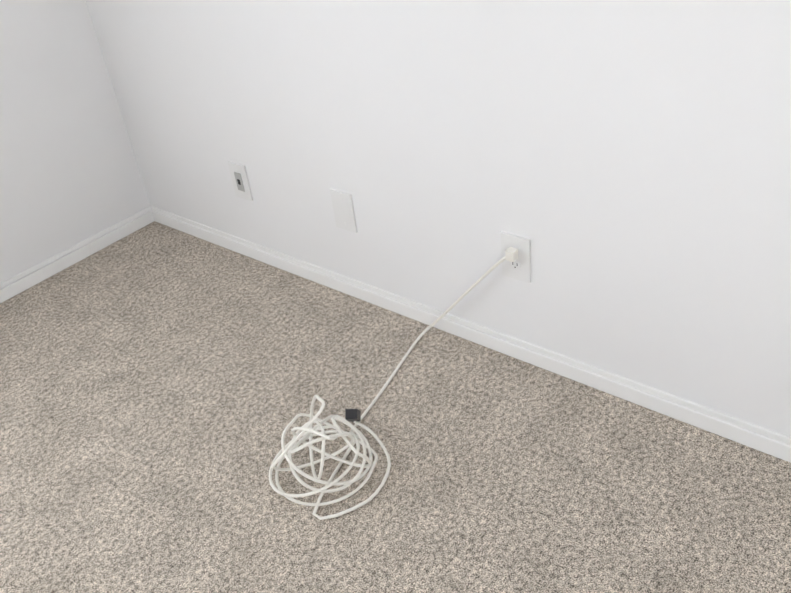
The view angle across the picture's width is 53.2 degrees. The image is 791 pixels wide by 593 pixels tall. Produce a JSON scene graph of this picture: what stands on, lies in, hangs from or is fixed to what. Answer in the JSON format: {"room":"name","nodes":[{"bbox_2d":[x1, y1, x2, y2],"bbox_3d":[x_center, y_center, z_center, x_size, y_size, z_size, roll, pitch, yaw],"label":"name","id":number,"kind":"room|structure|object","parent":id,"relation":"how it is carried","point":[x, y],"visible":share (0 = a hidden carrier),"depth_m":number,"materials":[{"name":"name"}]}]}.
{"room":"empty carpeted room","nodes":[
{"label":"empty carpeted room","id":0,"kind":"room"},
{"bbox_2d":[0,0,150,282],"bbox_3d":[-2.788,-0.229,1.021,0.150,2.740,5.355,20,43,35],"label":"wall","id":1,"kind":"structure","parent":0,"point":[70,175],"depth_m":2.84,"materials":[{"name":"paint"}]},
{"bbox_2d":[0,206,154,302],"bbox_3d":[-2.577,0.897,1.716,0.013,0.066,5.055,20,43,35],"label":"baseboard","id":2,"kind":"structure","parent":1,"relation":"attached to","point":[48,267],"depth_m":3.01,"materials":[{"name":"wood"}]},
{"bbox_2d":[0,221,790,592],"bbox_3d":[-0.166,1.841,-0.020,6.544,0.100,5.355,20,43,35],"label":"floor","id":3,"kind":"structure","parent":0,"point":[160,385],"depth_m":1.99,"materials":[{"name":"carpet"}]},
{"bbox_2d":[269,247,517,519],"bbox_3d":[-0.023,0.173,2.012,0.319,0.373,0.760,20,43,35],"label":"extension cord","id":4,"kind":"object","parent":3,"relation":"on","point":[305,431],"visible":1,"depth_m":1.94,"materials":[{"name":"white plastic"}]},
{"bbox_2d":[86,0,790,436],"bbox_3d":[0.538,-0.889,1.338,4.243,2.740,0.150,20,43,35],"label":"wall","id":5,"kind":"structure","parent":0,"point":[624,166],"depth_m":1.95,"materials":[{"name":"paint"}]},
{"bbox_2d":[227,161,252,200],"bbox_3d":[-0.535,-0.396,2.719,0.086,0.132,0.010,20,43,35],"label":"cable jack plate","id":6,"kind":"object","parent":5,"relation":"attached to","point":[240,180],"visible":1,"depth_m":2.71,"materials":[{"name":"white plastic"}]},
{"bbox_2d":[330,189,357,232],"bbox_3d":[-0.160,-0.264,2.439,0.086,0.132,0.008,20,43,35],"label":"blank wall plate","id":7,"kind":"object","parent":5,"relation":"attached to","point":[343,210],"visible":1,"depth_m":2.43,"materials":[{"name":"white plastic"}]},
{"bbox_2d":[152,206,790,462],"bbox_3d":[0.641,0.255,2.027,4.230,0.066,0.016,20,43,35],"label":"baseboard","id":8,"kind":"structure","parent":5,"relation":"attached to","point":[759,438],"depth_m":2.24,"materials":[{"name":"wood"}]},
{"bbox_2d":[500,231,530,282],"bbox_3d":[0.316,-0.102,2.076,0.086,0.132,0.010,20,43,35],"label":"electrical outlet","id":9,"kind":"object","parent":5,"relation":"attached to","point":[519,268],"visible":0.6,"depth_m":2.07,"materials":[{"name":"white plastic"}]}
]}

